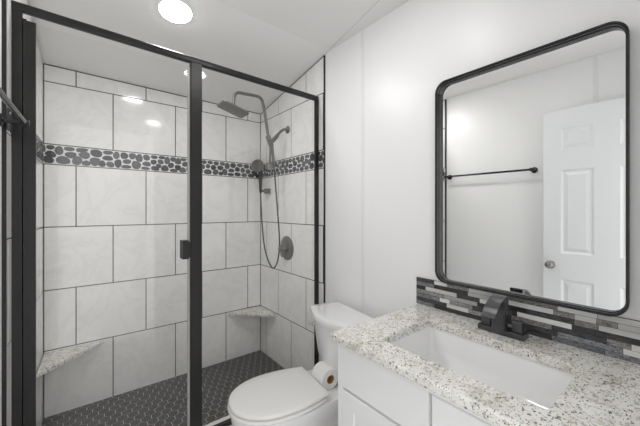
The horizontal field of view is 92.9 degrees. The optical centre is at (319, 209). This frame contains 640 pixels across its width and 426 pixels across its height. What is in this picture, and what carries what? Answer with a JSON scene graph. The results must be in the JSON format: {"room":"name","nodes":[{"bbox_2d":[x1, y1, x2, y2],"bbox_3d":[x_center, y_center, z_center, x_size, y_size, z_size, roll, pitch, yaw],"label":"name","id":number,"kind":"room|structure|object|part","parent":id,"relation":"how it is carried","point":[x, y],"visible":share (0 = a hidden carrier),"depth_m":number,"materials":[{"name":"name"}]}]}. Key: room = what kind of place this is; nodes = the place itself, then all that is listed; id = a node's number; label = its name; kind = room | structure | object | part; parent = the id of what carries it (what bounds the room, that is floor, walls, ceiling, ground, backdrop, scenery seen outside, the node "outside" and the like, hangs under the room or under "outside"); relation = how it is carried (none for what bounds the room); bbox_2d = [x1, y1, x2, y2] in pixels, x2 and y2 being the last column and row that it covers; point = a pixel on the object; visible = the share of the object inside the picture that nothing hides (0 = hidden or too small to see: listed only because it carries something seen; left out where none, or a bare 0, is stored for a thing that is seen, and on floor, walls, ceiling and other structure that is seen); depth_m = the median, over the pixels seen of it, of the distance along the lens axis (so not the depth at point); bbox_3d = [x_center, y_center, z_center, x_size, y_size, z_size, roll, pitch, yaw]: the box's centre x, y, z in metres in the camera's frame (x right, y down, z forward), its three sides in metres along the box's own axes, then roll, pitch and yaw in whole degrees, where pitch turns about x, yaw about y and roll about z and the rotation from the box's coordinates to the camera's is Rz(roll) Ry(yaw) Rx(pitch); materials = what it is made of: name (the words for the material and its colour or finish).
{"room":"bathroom","nodes":[
{"label":"bathroom","id":0,"kind":"room"},
{"bbox_2d":[0,0,1,425],"bbox_3d":[-1.008,0.130,0.814,0.100,2.520,2.872,0,0,-36],"label":"wall","id":1,"kind":"structure","parent":0,"point":[0,0],"depth_m":1.11,"materials":[{"name":"white paint"}]},
{"bbox_2d":[2,0,6,425],"bbox_3d":[-1.164,0.120,1.121,0.012,2.440,0.008,0,0,-38],"label":"trim","id":2,"kind":"structure","parent":1,"relation":"attached to","point":[4,2],"depth_m":1.12,"materials":[{"name":"black metal"}]},
{"bbox_2d":[0,87,29,126],"bbox_3d":[-0.906,-0.322,0.825,0.081,0.048,0.754,0,0,-36],"label":"towel bar","id":3,"kind":"object","parent":1,"relation":"attached to","point":[22,121],"visible":1,"depth_m":1.05,"materials":[{"name":"grey metal"}]},
{"bbox_2d":[7,0,43,425],"bbox_3d":[-1.454,0.133,1.516,0.013,2.474,0.973,0,0,-36],"label":"wall tile","id":4,"kind":"structure","parent":1,"relation":"attached to","point":[39,62],"depth_m":1.72,"materials":[{"name":"tile"}]},
{"bbox_2d":[42,350,283,425],"bbox_3d":[-0.887,1.335,2.018,1.558,0.050,0.907,0,0,-38],"label":"floor","id":5,"kind":"structure","parent":0,"point":[162,403],"depth_m":2.07,"materials":[{"name":"grey tile"}]},
{"bbox_2d":[28,0,408,113],"bbox_3d":[-0.313,-1.028,1.242,1.818,0.305,3.057,0,0,-38],"label":"ceiling","id":6,"kind":"structure","parent":0,"point":[276,41],"depth_m":1.83,"materials":[{"name":"white paint"}]},
{"bbox_2d":[158,0,191,22],"bbox_3d":[-0.772,-1.062,1.626,0.164,0.036,0.166,0,0,43],"label":"recessed light","id":7,"kind":"object","parent":6,"relation":"in","point":[176,11],"visible":1,"depth_m":1.62,"materials":[{"name":"white paint"}]},
{"bbox_2d":[325,0,639,320],"bbox_3d":[0.302,0.150,1.849,0.100,2.480,2.867,0,0,-38],"label":"wall","id":8,"kind":"structure","parent":0,"point":[419,45],"depth_m":1.59,"materials":[{"name":"white paint"}]},
{"bbox_2d":[261,56,323,370],"bbox_3d":[-0.261,0.148,2.478,0.013,2.444,0.941,0,0,-38],"label":"wall tile","id":9,"kind":"structure","parent":8,"relation":"attached to","point":[287,289],"depth_m":2.40,"materials":[{"name":"tile"}]},
{"bbox_2d":[217,91,289,169],"bbox_3d":[-0.480,-0.589,2.296,0.559,0.565,0.152,0,0,-38],"label":"shower","id":10,"kind":"object","parent":9,"relation":"attached to","point":[225,105],"visible":1,"depth_m":2.26,"materials":[{"name":"grey metal"}]},
{"bbox_2d":[251,146,279,268],"bbox_3d":[-0.449,-0.007,2.538,0.110,0.992,0.362,0,0,-38],"label":"shower","id":11,"kind":"object","parent":10,"relation":"attached to","point":[257,165],"visible":0.97,"depth_m":2.62,"materials":[{"name":"black"}]},
{"bbox_3d":[-0.519,-0.271,2.648,0.033,0.252,0.032,0,0,-38],"label":"handle","id":12,"kind":"part","parent":11,"relation":"part of","materials":[{"name":"black"}]},
{"bbox_3d":[-0.393,-0.408,2.367,0.052,0.204,0.024,0,0,-14],"label":"outlet knob","id":13,"kind":"part","parent":10,"relation":"part of","materials":[{"name":"grey metal"}]},
{"bbox_3d":[-0.332,-0.585,2.413,0.165,0.150,0.036,0,0,-38],"label":"supply arm","id":14,"kind":"part","parent":10,"relation":"part of","materials":[{"name":"grey metal"}]},
{"bbox_2d":[262,188,270,193],"bbox_3d":[-0.477,-0.165,2.682,0.076,0.046,0.034,0,0,-38],"label":"bracket","id":15,"kind":"object","parent":9,"relation":"attached to","point":[266,190],"visible":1,"depth_m":2.67,"materials":[{"name":"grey metal"}]},
{"bbox_2d":[278,236,293,259],"bbox_3d":[-0.299,0.312,2.457,0.076,0.196,0.196,0,0,-38],"label":"shower valve","id":16,"kind":"object","parent":9,"relation":"attached to","point":[286,248],"visible":1,"depth_m":2.44,"materials":[{"name":"grey metal"}]},
{"bbox_3d":[-0.303,0.329,2.453,0.064,0.102,0.068,0,0,-38],"label":"valve handle","id":17,"kind":"part","parent":16,"relation":"part of","materials":[{"name":"grey metal"}]},
{"bbox_2d":[324,55,324,302],"bbox_3d":[0.031,0.136,2.104,0.009,2.409,0.008,0,0,-38],"label":"trim","id":18,"kind":"structure","parent":8,"relation":"attached to","point":[324,55],"depth_m":2.10,"materials":[{"name":"black metal"}]},
{"bbox_2d":[330,0,378,48],"bbox_3d":[0.310,-1.081,1.558,0.002,0.005,1.082,0,0,-27],"label":"trim","id":19,"kind":"structure","parent":8,"relation":"attached to","point":[378,0],"depth_m":1.77,"materials":[{"name":"grey"}]},
{"bbox_2d":[361,29,363,312],"bbox_3d":[0.256,0.080,1.824,0.005,2.320,0.022,0,0,-38],"label":"trim","id":20,"kind":"structure","parent":8,"relation":"attached to","point":[362,31],"depth_m":1.82,"materials":[{"name":"white paint"}]},
{"bbox_2d":[416,277,639,364],"bbox_3d":[0.779,0.403,1.156,0.009,0.131,0.948,0,0,-38],"label":"backsplash","id":21,"kind":"structure","parent":8,"relation":"attached to","point":[617,337],"depth_m":1.08,"materials":[{"name":"grey glass"}]},
{"bbox_2d":[435,21,629,316],"bbox_3d":[0.745,-0.126,1.172,0.042,0.918,0.636,0,0,-38],"label":"wall mirror","id":22,"kind":"object","parent":8,"relation":"attached to","point":[532,147],"visible":1,"depth_m":1.10,"materials":[{"name":"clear mirror"}]},
{"bbox_3d":[-0.018,1.370,0.868,1.658,0.060,2.105,0,0,-38],"label":"floor","id":23,"kind":"structure","parent":0,"visible":0},
{"bbox_2d":[205,415,232,425],"bbox_3d":[-0.624,1.288,1.688,1.539,0.105,0.133,0,0,-38],"label":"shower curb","id":24,"kind":"structure","parent":23,"relation":"on","point":[228,416],"depth_m":1.77,"materials":[{"name":"white paint"}]},
{"bbox_2d":[11,0,318,425],"bbox_3d":[-0.618,0.204,1.678,1.542,2.062,0.060,0,0,-38],"label":"shower door frame","id":25,"kind":"structure","parent":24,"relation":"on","point":[23,32],"depth_m":1.24,"materials":[{"name":"clear glass"},{"name":"black metal"}]},
{"bbox_3d":[-0.711,0.208,1.605,0.041,0.097,0.060,0,0,-38],"label":"handle","id":26,"kind":"part","parent":25,"relation":"part of","materials":[{"name":"black metal"}]},
{"bbox_3d":[-0.670,0.225,1.637,0.060,2.021,0.026,0,0,-38],"label":"post","id":27,"kind":"part","parent":25,"relation":"part of","materials":[{"name":"black metal"}]},
{"bbox_3d":[-0.616,1.224,1.680,1.478,0.022,0.032,0,0,-38],"label":"sill rail","id":28,"kind":"part","parent":25,"relation":"part of","materials":[{"name":"black"}]},
{"bbox_2d":[227,301,373,425],"bbox_3d":[-0.102,0.966,1.609,0.756,0.748,0.450,0,0,-30],"label":"toilet","id":29,"kind":"object","parent":23,"relation":"on","point":[291,396],"visible":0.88,"depth_m":1.52,"materials":[{"name":"white ceramic"}]},
{"bbox_3d":[-0.232,0.940,1.524,0.446,0.020,0.370,0,0,-30],"label":"seat","id":30,"kind":"part","parent":29,"relation":"part of","materials":[{"name":"white plastic"}]},
{"bbox_3d":[-0.224,0.917,1.528,0.457,0.023,0.362,0,0,-30],"label":"lid","id":31,"kind":"part","parent":29,"relation":"part of","materials":[{"name":"white plastic"}]},
{"bbox_3d":[-0.101,1.146,1.600,0.728,0.388,0.360,0,0,-30],"label":"bowl","id":32,"kind":"part","parent":29,"relation":"part of","materials":[{"name":"white ceramic"}]},
{"bbox_2d":[312,361,337,389],"bbox_3d":[0.029,0.897,1.651,0.107,0.107,0.105,0,0,-31],"label":"toilet roll","id":33,"kind":"object","parent":29,"relation":"on","point":[322,372],"visible":0.98,"depth_m":1.62,"materials":[{"name":"white paper"}]},
{"bbox_3d":[0.114,0.793,1.735,0.238,0.327,0.416,0,0,-30],"label":"tank","id":34,"kind":"part","parent":29,"relation":"part of","materials":[{"name":"white ceramic"}]},
{"bbox_3d":[0.111,0.610,1.733,0.262,0.038,0.450,0,0,-30],"label":"tank lid","id":35,"kind":"part","parent":29,"relation":"part of","materials":[{"name":"white ceramic"}]},
{"bbox_2d":[338,343,497,425],"bbox_3d":[0.573,0.919,0.975,0.557,0.842,0.920,0,0,-38],"label":"vanity cabinet","id":36,"kind":"object","parent":23,"relation":"on","point":[370,393],"visible":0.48,"depth_m":0.99,"materials":[{"name":"white paint"}]},
{"bbox_3d":[0.201,0.957,1.009,0.017,0.563,0.357,0,0,-38],"label":"door","id":37,"kind":"part","parent":36,"relation":"part of","materials":[{"name":"white paint"}]},
{"bbox_3d":[0.473,0.593,0.665,0.017,0.146,0.497,0,0,-38],"label":"drawer","id":38,"kind":"part","parent":36,"relation":"part of","materials":[{"name":"white paint"}]},
{"bbox_2d":[330,304,639,425],"bbox_3d":[0.559,0.483,0.974,0.580,0.030,0.945,0,0,-38],"label":"countertop","id":39,"kind":"structure","parent":36,"relation":"on","point":[604,390],"depth_m":0.87,"materials":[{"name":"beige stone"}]},
{"bbox_2d":[390,327,575,408],"bbox_3d":[0.499,0.572,1.003,0.365,0.148,0.548,0,0,-38],"label":"sink","id":40,"kind":"object","parent":39,"relation":"in","point":[540,385],"visible":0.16,"depth_m":1.09,"materials":[{"name":"white ceramic"}]},
{"bbox_2d":[478,294,528,341],"bbox_3d":[0.655,0.395,1.125,0.152,0.146,0.158,0,0,-38],"label":"faucet","id":41,"kind":"object","parent":39,"relation":"on","point":[494,315],"visible":1,"depth_m":1.12,"materials":[{"name":"black metal"}]},
{"bbox_3d":[0.657,0.428,1.196,0.030,0.040,0.033,0,0,-38],"label":"handle","id":42,"kind":"part","parent":41,"relation":"part of","materials":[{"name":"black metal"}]},
{"bbox_3d":[0.641,0.385,1.114,0.114,0.128,0.047,0,0,-38],"label":"spout","id":43,"kind":"part","parent":41,"relation":"part of","materials":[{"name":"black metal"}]},
{"bbox_3d":[0.724,0.428,1.111,0.030,0.040,0.033,0,0,-38],"label":"handle","id":44,"kind":"part","parent":41,"relation":"part of","materials":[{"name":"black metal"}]},
{"bbox_3d":[-1.198,0.232,2.410,1.658,2.316,0.090,0,0,-38],"label":"wall","id":45,"kind":"structure","parent":0,"visible":0},
{"bbox_2d":[36,340,103,377],"bbox_3d":[-1.521,0.909,1.881,0.318,0.020,0.312,0,0,-38],"label":"corner shelf","id":46,"kind":"object","parent":45,"relation":"attached to","point":[51,360],"visible":1,"depth_m":1.88,"materials":[{"name":"grey stone"}]},
{"bbox_2d":[43,63,260,417],"bbox_3d":[-1.150,0.222,2.381,1.508,2.297,0.013,0,0,-38],"label":"wall tile","id":47,"kind":"structure","parent":45,"relation":"attached to","point":[115,152],"depth_m":2.21,"materials":[{"name":"tile"}]},
{"bbox_2d":[228,306,275,316],"bbox_3d":[-0.588,0.909,2.631,0.310,0.020,0.292,0,0,-38],"label":"corner shelf","id":48,"kind":"object","parent":45,"relation":"attached to","point":[259,311],"visible":1,"depth_m":2.65,"materials":[{"name":"grey stone"}]}
]}

